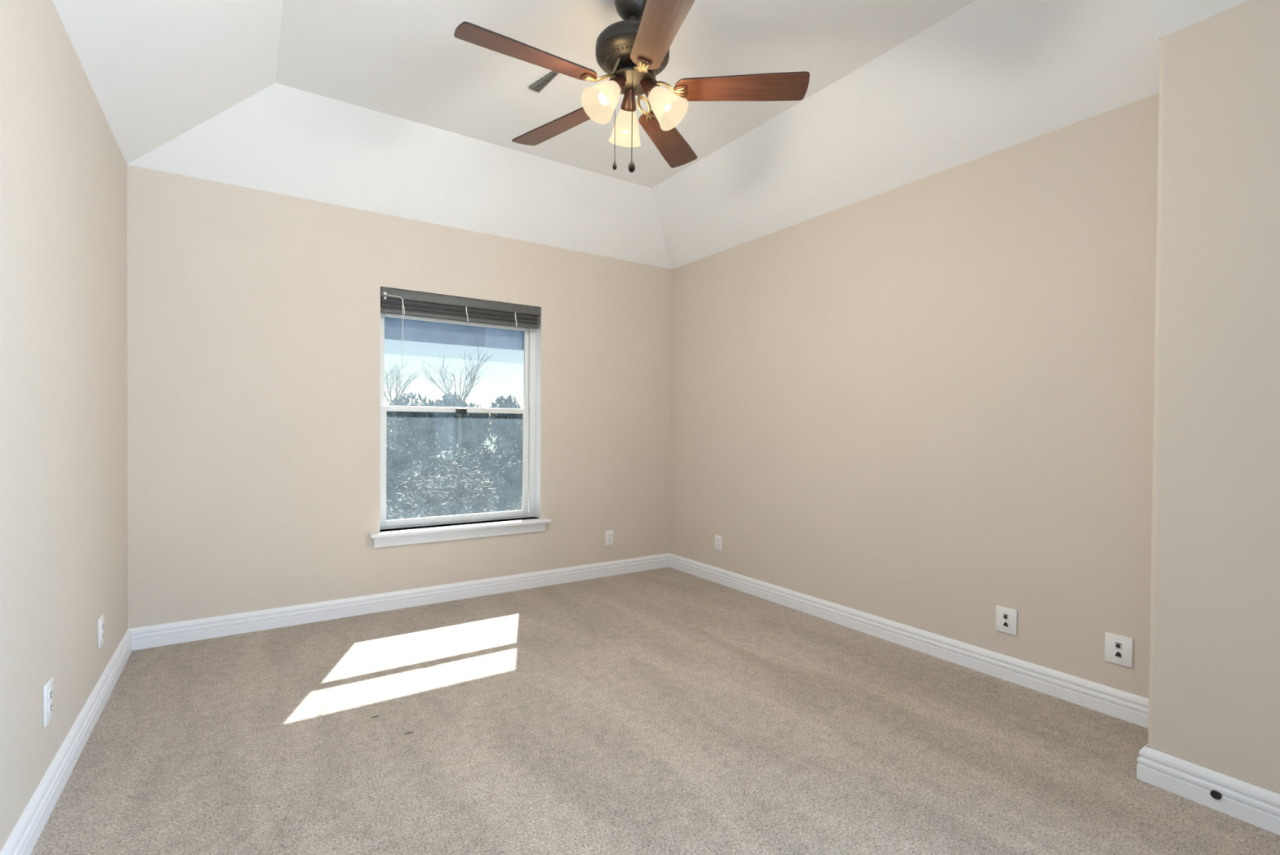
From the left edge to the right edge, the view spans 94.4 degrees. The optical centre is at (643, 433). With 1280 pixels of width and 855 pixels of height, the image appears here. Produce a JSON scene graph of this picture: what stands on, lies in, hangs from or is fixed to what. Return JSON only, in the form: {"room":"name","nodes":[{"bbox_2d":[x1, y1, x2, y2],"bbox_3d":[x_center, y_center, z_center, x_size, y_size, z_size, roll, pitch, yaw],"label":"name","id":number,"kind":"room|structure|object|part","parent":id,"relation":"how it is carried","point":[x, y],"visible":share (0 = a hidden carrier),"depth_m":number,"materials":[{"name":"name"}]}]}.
{"room":"empty bedroom","nodes":[
{"label":"empty bedroom","id":0,"kind":"room"},
{"bbox_2d":[0,0,128,851],"bbox_3d":[-1.032,-0.137,0.480,0.200,2.528,5.852,0,1,-34],"label":"wall","id":1,"kind":"structure","parent":0,"point":[64,525],"depth_m":1.83,"materials":[{"name":"beige paint"}]},
{"bbox_2d":[42,676,53,726],"bbox_3d":[-1.764,0.793,1.758,0.012,0.120,0.080,0,1,-34],"label":"wall outlet","id":2,"kind":"object","parent":1,"relation":"attached to","point":[48,686],"visible":1,"depth_m":1.75,"materials":[{"name":"white plastic"}]},
{"bbox_2d":[48,701,52,713],"bbox_3d":[-1.762,0.813,1.759,0.003,0.027,0.033,0,1,-34],"label":"socket","id":3,"kind":"object","parent":2,"relation":"attached to","point":[50,703],"depth_m":1.75,"materials":[{"name":"plastic"}]},
{"bbox_2d":[48,688,52,700],"bbox_3d":[-1.762,0.774,1.759,0.003,0.027,0.033,0,1,-34],"label":"socket","id":4,"kind":"object","parent":2,"relation":"attached to","point":[50,690],"depth_m":1.75,"materials":[{"name":"plastic"}]},
{"bbox_2d":[0,629,132,854],"bbox_3d":[-0.945,1.073,0.547,0.018,0.108,5.834,0,1,-34],"label":"baseboard","id":5,"kind":"structure","parent":1,"relation":"attached to","point":[24,835],"depth_m":1.87,"materials":[{"name":"white paint"}]},
{"bbox_2d":[97,613,103,648],"bbox_3d":[-2.195,0.799,2.399,0.012,0.120,0.080,0,1,-34],"label":"wall outlet","id":6,"kind":"object","parent":1,"relation":"attached to","point":[100,620],"visible":1,"depth_m":2.38,"materials":[{"name":"white plastic"}]},
{"bbox_2d":[126,164,671,628],"bbox_3d":[-1.236,-0.178,3.989,3.778,2.528,0.200,0,1,-34],"label":"wall","id":7,"kind":"structure","parent":0,"point":[254,315],"depth_m":3.44,"materials":[{"name":"beige paint"}]},
{"bbox_2d":[128,552,670,649],"bbox_3d":[-1.185,1.034,3.912,3.378,0.108,0.018,0,1,-34],"label":"baseboard","id":8,"kind":"structure","parent":7,"relation":"attached to","point":[172,633],"depth_m":3.58,"materials":[{"name":"white paint"}]},
{"bbox_2d":[368,303,551,547],"bbox_3d":[-1.204,-0.103,3.956,1.180,1.589,0.259,0,1,-34],"label":"window","id":9,"kind":"structure","parent":7,"relation":"in","point":[410,535],"depth_m":3.98,"materials":[{"name":"white plastic"}]},
{"bbox_3d":[-1.244,0.207,3.990,0.990,0.765,0.024,0,1,-34],"label":"sash","id":10,"kind":"part","parent":9,"relation":"part of","materials":[{"name":"white plastic"}]},
{"bbox_3d":[-1.250,-0.507,4.007,1.000,0.723,0.023,0,1,-34],"label":"sash","id":11,"kind":"part","parent":9,"relation":"part of","materials":[{"name":"white plastic"}]},
{"bbox_3d":[-1.185,0.614,3.929,1.180,0.022,0.174,0,1,-34],"label":"sill","id":12,"kind":"part","parent":9,"relation":"part of","materials":[{"name":"white paint"}]},
{"bbox_2d":[380,287,540,404],"bbox_3d":[-1.180,-0.537,3.930,1.048,0.717,0.062,0,1,-34],"label":"window blind","id":13,"kind":"object","parent":9,"relation":"attached to","point":[405,300],"visible":0.99,"depth_m":3.88,"materials":[{"name":"grey plastic"}]},
{"bbox_3d":[-1.542,-0.519,3.661,0.106,0.681,0.010,0,1,-34],"label":"lift cord","id":14,"kind":"part","parent":13,"relation":"part of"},
{"bbox_3d":[-1.181,-0.755,3.930,1.038,0.019,0.044,0,1,-34],"label":"rail","id":15,"kind":"part","parent":13,"relation":"part of","materials":[{"name":"grey plastic"}]},
{"bbox_2d":[605,529,613,545],"bbox_3d":[-0.260,0.797,4.534,0.070,0.112,0.012,0,1,-34],"label":"wall outlet","id":16,"kind":"object","parent":7,"relation":"attached to","point":[609,534],"visible":1,"depth_m":4.53,"materials":[{"name":"white plastic"}]},
{"bbox_2d":[384,316,524,350],"bbox_3d":[-1.110,-0.889,4.202,2.350,0.553,0.022,0,1,-34],"label":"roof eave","id":17,"kind":"structure","parent":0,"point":[418,331],"depth_m":4.06},
{"bbox_2d":[52,0,1248,269],"bbox_3d":[0.545,-1.475,1.520,3.578,0.395,5.852,0,1,-34],"label":"ceiling","id":18,"kind":"structure","parent":0,"point":[377,106],"depth_m":2.79,"materials":[{"name":"white paint"}]},
{"bbox_2d":[528,71,559,93],"bbox_3d":[-0.477,-1.688,2.828,0.056,0.012,0.213,0,1,-37],"label":"ceiling vent","id":19,"kind":"object","parent":18,"relation":"in","point":[537,86],"visible":0.88,"depth_m":2.85,"materials":[{"name":"grey metal"}]},
{"bbox_2d":[453,0,809,172],"bbox_3d":[-0.084,-1.335,2.236,1.263,0.699,1.318,0,1,-34],"label":"ceiling fan","id":20,"kind":"object","parent":18,"relation":"hanging from","point":[632,51],"visible":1,"depth_m":2.20,"materials":[{"name":"brown wood"}]},
{"bbox_3d":[-0.391,-1.306,2.043,0.501,0.006,0.137,0,13,-32],"label":"blade","id":21,"kind":"part","parent":20,"relation":"part of","materials":[{"name":"brown wood"}]},
{"bbox_3d":[-0.359,-1.311,2.525,0.501,0.006,0.137,1,13,40],"label":"blade","id":22,"kind":"part","parent":20,"relation":"part of","materials":[{"name":"brown wood"}]},
{"bbox_3d":[-0.199,-1.300,2.166,0.055,0.006,0.058,0,13,-32],"label":"fork plate","id":23,"kind":"part","parent":20,"relation":"part of","materials":[{"name":"brown metal"}]},
{"bbox_3d":[-0.148,-1.227,2.167,0.154,0.159,0.133,0,1,-34],"label":"lamp shade","id":24,"kind":"part","parent":20,"relation":"part of","materials":[{"name":"white glass"}]},
{"bbox_3d":[-0.132,-1.250,2.184,0.074,0.079,0.054,0,1,-34],"label":"bulb","id":25,"kind":"part","parent":20,"relation":"part of","materials":[{"name":"white glass"}]},
{"bbox_3d":[-0.111,-1.029,2.276,0.017,0.031,0.017,0,1,-34],"label":"chain pull","id":26,"kind":"part","parent":20,"relation":"part of","materials":[{"name":"black metal"}]},
{"bbox_3d":[-0.110,-1.188,2.274,0.003,0.304,0.003,0,1,-34],"label":"pull chain","id":27,"kind":"part","parent":20,"relation":"part of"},
{"bbox_3d":[-0.064,-1.229,2.409,0.130,0.159,0.152,0,1,-34],"label":"lamp shade","id":28,"kind":"part","parent":20,"relation":"part of","materials":[{"name":"white glass"}]},
{"bbox_3d":[-0.044,-1.177,2.234,0.004,0.313,0.004,0,1,-34],"label":"pull chain","id":29,"kind":"part","parent":20,"relation":"part of","materials":[{"name":"metal"}]},
{"bbox_3d":[-0.045,-1.007,2.236,0.027,0.043,0.027,0,1,-34],"label":"chain pull","id":30,"kind":"part","parent":20,"relation":"part of","materials":[{"name":"black metal"}]},
{"bbox_3d":[0.000,-1.297,2.085,0.058,0.006,0.055,13,-2,-14],"label":"fork plate","id":31,"kind":"part","parent":20,"relation":"part of","materials":[{"name":"brown metal"}]},
{"bbox_3d":[0.025,-1.301,2.432,0.058,0.006,0.055,-12,-4,21],"label":"fork plate","id":32,"kind":"part","parent":20,"relation":"part of","materials":[{"name":"brown metal"}]},
{"bbox_3d":[0.058,-1.300,1.865,0.137,0.006,0.501,13,-2,-14],"label":"blade","id":33,"kind":"part","parent":20,"relation":"part of","materials":[{"name":"brown wood"}]},
{"bbox_3d":[0.109,-1.309,2.644,0.137,0.006,0.501,-12,-4,21],"label":"blade","id":34,"kind":"part","parent":20,"relation":"part of","materials":[{"name":"brown wood"}]},
{"bbox_3d":[0.100,-1.225,2.219,0.136,0.159,0.146,0,1,-34],"label":"lamp shade","id":35,"kind":"part","parent":20,"relation":"part of","materials":[{"name":"white glass"}]},
{"bbox_3d":[0.139,-1.298,2.249,0.055,0.006,0.058,0,-11,4],"label":"fork plate","id":36,"kind":"part","parent":20,"relation":"part of","materials":[{"name":"brown metal"}]},
{"bbox_3d":[0.366,-1.302,2.236,0.501,0.006,0.137,0,-11,4],"label":"blade","id":37,"kind":"part","parent":20,"relation":"part of","materials":[{"name":"brown wood"}]},
{"bbox_2d":[30,566,1279,854],"bbox_3d":[0.443,1.187,1.494,3.778,0.120,6.252,0,1,-34],"label":"floor","id":38,"kind":"structure","parent":0,"point":[668,710],"depth_m":2.10,"materials":[{"name":"beige carpet"}]},
{"bbox_2d":[669,93,1159,697],"bbox_3d":[1.204,-0.155,3.567,0.200,2.528,3.226,0,1,-34],"label":"wall","id":39,"kind":"structure","parent":0,"point":[926,403],"depth_m":2.90,"materials":[{"name":"beige paint"}]},
{"bbox_2d":[715,534,722,551],"bbox_3d":[0.549,0.804,4.351,0.012,0.112,0.072,0,1,-34],"label":"wall outlet","id":40,"kind":"object","parent":39,"relation":"attached to","point":[718,539],"visible":1,"depth_m":4.34,"materials":[{"name":"white plastic"}]},
{"bbox_2d":[668,553,1279,835],"bbox_3d":[1.657,1.073,2.298,0.464,0.108,5.834,0,1,-34],"label":"baseboard","id":41,"kind":"structure","parent":39,"relation":"attached to","point":[1122,704],"depth_m":2.53,"materials":[{"name":"white paint"}]},
{"bbox_2d":[1209,789,1222,799],"bbox_3d":[1.724,1.087,1.784,0.008,0.025,0.025,0,1,-34],"label":"cable grommet","id":42,"kind":"object","parent":41,"relation":"in","point":[1215,794],"visible":1,"depth_m":1.78,"materials":[{"name":"plastic"}]},
{"bbox_2d":[995,604,1017,635],"bbox_3d":[1.654,0.852,2.705,0.015,0.116,0.090,0,1,-34],"label":"wall outlet","id":43,"kind":"object","parent":39,"relation":"attached to","point":[1006,617],"visible":1,"depth_m":2.70,"materials":[{"name":"white plastic"}]},
{"bbox_2d":[1104,631,1133,667],"bbox_3d":[1.889,0.860,2.356,0.015,0.116,0.090,0,1,-34],"label":"wall outlet","id":44,"kind":"object","parent":39,"relation":"attached to","point":[1118,648],"visible":1,"depth_m":2.35,"materials":[{"name":"white plastic"}]},
{"bbox_2d":[1115,651,1121,657],"bbox_3d":[1.887,0.876,2.355,0.001,0.022,0.021,0,1,-34],"label":"socket","id":45,"kind":"object","parent":44,"relation":"attached to","point":[1117,654],"depth_m":2.35,"materials":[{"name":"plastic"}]},
{"bbox_2d":[1115,641,1121,648],"bbox_3d":[1.885,0.842,2.354,0.006,0.020,0.020,0,1,-34],"label":"socket","id":46,"kind":"object","parent":44,"relation":"attached to","point":[1117,644],"depth_m":2.35,"materials":[{"name":"plastic"}]},
{"bbox_2d":[1147,0,1279,794],"bbox_3d":[2.652,-0.066,1.015,0.646,2.428,2.626,0,1,-34],"label":"wall","id":47,"kind":"structure","parent":0,"point":[1214,682],"depth_m":1.80,"materials":[{"name":"beige paint"}]},
{"label":"outside","id":48,"kind":"structure","parent":0,"visible":0},
{"bbox_2d":[386,433,521,517],"bbox_3d":[1.900,0.786,82.264,145.000,0.200,125.650,0,1,-34],"label":"ground","id":49,"kind":"structure","parent":48,"point":[486,443],"depth_m":37.94,"materials":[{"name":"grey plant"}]},
{"bbox_2d":[386,411,399,445],"bbox_3d":[-18.113,-0.644,39.860,3.007,3.753,2.812,0,1,-8],"label":"tree","id":50,"kind":"object","parent":49,"relation":"on","point":[388,418],"visible":0.04,"depth_m":39.75,"materials":[{"name":"green plant"}]},
{"bbox_2d":[386,397,411,443],"bbox_3d":[-19.261,-0.851,47.157,2.476,4.144,2.815,0,1,-40],"label":"tree","id":51,"kind":"object","parent":49,"relation":"on","point":[397,436],"visible":0.12,"depth_m":46.65,"materials":[{"name":"green plant"}]},
{"bbox_2d":[386,444,414,509],"bbox_3d":[-4.942,0.792,11.037,1.411,1.286,1.267,1,1,12],"label":"shrub","id":52,"kind":"object","parent":49,"relation":"on","point":[393,462],"visible":0.34,"depth_m":10.81,"materials":[{"name":"green plant"}]},
{"bbox_2d":[384,361,422,440],"bbox_3d":[-11.569,-1.160,27.451,2.340,4.719,2.566,1,1,29],"label":"bare tree","id":53,"kind":"object","parent":49,"relation":"on","point":[393,413],"visible":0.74,"depth_m":27.60,"materials":[{"name":"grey plant"}]},
{"bbox_2d":[386,496,426,519],"bbox_3d":[-2.356,1.037,5.507,0.939,0.954,1.045,1,1,30],"label":"shrub","id":54,"kind":"object","parent":49,"relation":"on","point":[390,513],"visible":0.06,"depth_m":5.62,"materials":[{"name":"green plant"}]},
{"bbox_2d":[386,435,433,472],"bbox_3d":[-6.285,0.744,15.485,1.392,1.344,1.500,1,1,33],"label":"shrub","id":55,"kind":"object","parent":49,"relation":"on","point":[415,451],"visible":0.3,"depth_m":15.42,"materials":[{"name":"green plant"}]},
{"bbox_2d":[395,391,453,453],"bbox_3d":[-12.636,-0.531,34.051,2.800,3.737,2.994,1,1,35],"label":"tree","id":56,"kind":"object","parent":49,"relation":"on","point":[424,426],"visible":0.8,"depth_m":33.49,"materials":[{"name":"green plant"}]},
{"bbox_3d":[-12.412,-0.409,33.844,1.101,3.106,1.146,1,1,11],"label":"stem","id":57,"kind":"part","parent":56,"relation":"part of","materials":[{"name":"plant"}]},
{"bbox_2d":[388,455,467,515],"bbox_3d":[-3.433,0.931,9.357,1.250,1.135,1.160,1,1,39],"label":"shrub","id":58,"kind":"object","parent":49,"relation":"on","point":[427,470],"visible":0.32,"depth_m":9.13,"materials":[{"name":"green plant"}]},
{"bbox_2d":[413,452,454,472],"bbox_3d":[-4.653,0.918,13.363,1.098,0.984,0.986,1,1,11],"label":"shrub","id":59,"kind":"object","parent":49,"relation":"on","point":[424,459],"visible":0.15,"depth_m":13.33,"materials":[{"name":"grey plant"}]},
{"bbox_2d":[392,460,499,518],"bbox_3d":[-2.388,0.923,7.500,1.314,1.207,1.236,1,1,23],"label":"shrub","id":60,"kind":"object","parent":49,"relation":"on","point":[450,505],"visible":0.47,"depth_m":7.23,"materials":[{"name":"green plant"}]},
{"bbox_3d":[-2.451,1.035,7.524,0.607,0.913,0.675,1,1,23],"label":"stem","id":61,"kind":"part","parent":60,"relation":"part of","materials":[{"name":"plant"}]},
{"bbox_2d":[420,349,493,451],"bbox_3d":[-6.446,-0.961,20.931,2.452,4.543,2.366,0,1,-37],"label":"bare tree","id":62,"kind":"object","parent":49,"relation":"on","point":[459,415],"visible":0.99,"depth_m":20.97,"materials":[{"name":"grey plant"}]},
{"bbox_2d":[436,391,478,448],"bbox_3d":[-13.154,-0.812,41.576,2.923,4.303,2.571,1,1,13],"label":"tree","id":63,"kind":"object","parent":49,"relation":"on","point":[468,430],"visible":0.56,"depth_m":41.26,"materials":[{"name":"green plant"}]},
{"bbox_3d":[-13.334,-0.547,41.433,1.062,3.199,1.190,0,1,-22],"label":"stem","id":64,"kind":"part","parent":63,"relation":"part of","materials":[{"name":"plant"}]},
{"bbox_2d":[444,437,492,462],"bbox_3d":[-4.786,0.734,15.920,1.267,1.296,1.411,1,1,22],"label":"shrub","id":65,"kind":"object","parent":49,"relation":"on","point":[472,442],"visible":0.22,"depth_m":15.90,"materials":[{"name":"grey plant"}]},
{"bbox_2d":[436,443,501,506],"bbox_3d":[-3.438,0.836,11.595,1.500,1.285,1.392,1,1,33],"label":"shrub","id":66,"kind":"object","parent":49,"relation":"on","point":[471,458],"visible":0.33,"depth_m":11.29,"materials":[{"name":"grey plant"}]},
{"bbox_2d":[466,402,492,444],"bbox_3d":[-13.876,-0.698,49.037,2.784,3.716,2.977,0,1,-37],"label":"tree","id":67,"kind":"object","parent":49,"relation":"on","point":[483,422],"visible":0.51,"depth_m":48.45,"materials":[{"name":"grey plant"}]},
{"bbox_2d":[469,456,522,511],"bbox_3d":[-2.237,0.917,9.720,1.176,1.104,1.056,1,1,42],"label":"shrub","id":68,"kind":"object","parent":49,"relation":"on","point":[509,488],"visible":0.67,"depth_m":9.40,"materials":[{"name":"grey plant"}]},
{"bbox_2d":[479,451,517,477],"bbox_3d":[-3.425,0.932,13.876,1.082,1.025,1.166,1,1,42],"label":"shrub","id":69,"kind":"object","parent":49,"relation":"on","point":[504,455],"visible":0.11,"depth_m":13.86,"materials":[{"name":"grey plant"}]},
{"bbox_2d":[488,395,522,453],"bbox_3d":[-7.931,-0.473,35.244,2.558,3.766,2.250,1,1,8],"label":"tree","id":70,"kind":"object","parent":49,"relation":"on","point":[508,424],"visible":0.67,"depth_m":34.82,"materials":[{"name":"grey plant"}]},
{"bbox_3d":[-8.079,-0.240,35.107,0.929,2.800,1.041,0,1,-26],"label":"stem","id":71,"kind":"part","parent":70,"relation":"part of","materials":[{"name":"plant"}]},
{"bbox_2d":[495,496,522,511],"bbox_3d":[-1.244,1.054,5.931,0.941,0.984,1.002,1,1,14],"label":"shrub","id":72,"kind":"object","parent":49,"relation":"on","point":[515,506],"visible":0.02,"depth_m":5.99,"materials":[{"name":"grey plant"}]},
{"bbox_2d":[506,439,522,461],"bbox_3d":[-3.216,0.783,16.278,1.392,1.291,1.500,0,1,-18],"label":"shrub","id":73,"kind":"object","parent":49,"relation":"on","point":[517,451],"visible":0.21,"depth_m":15.95,"materials":[{"name":"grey plant"}]}
]}

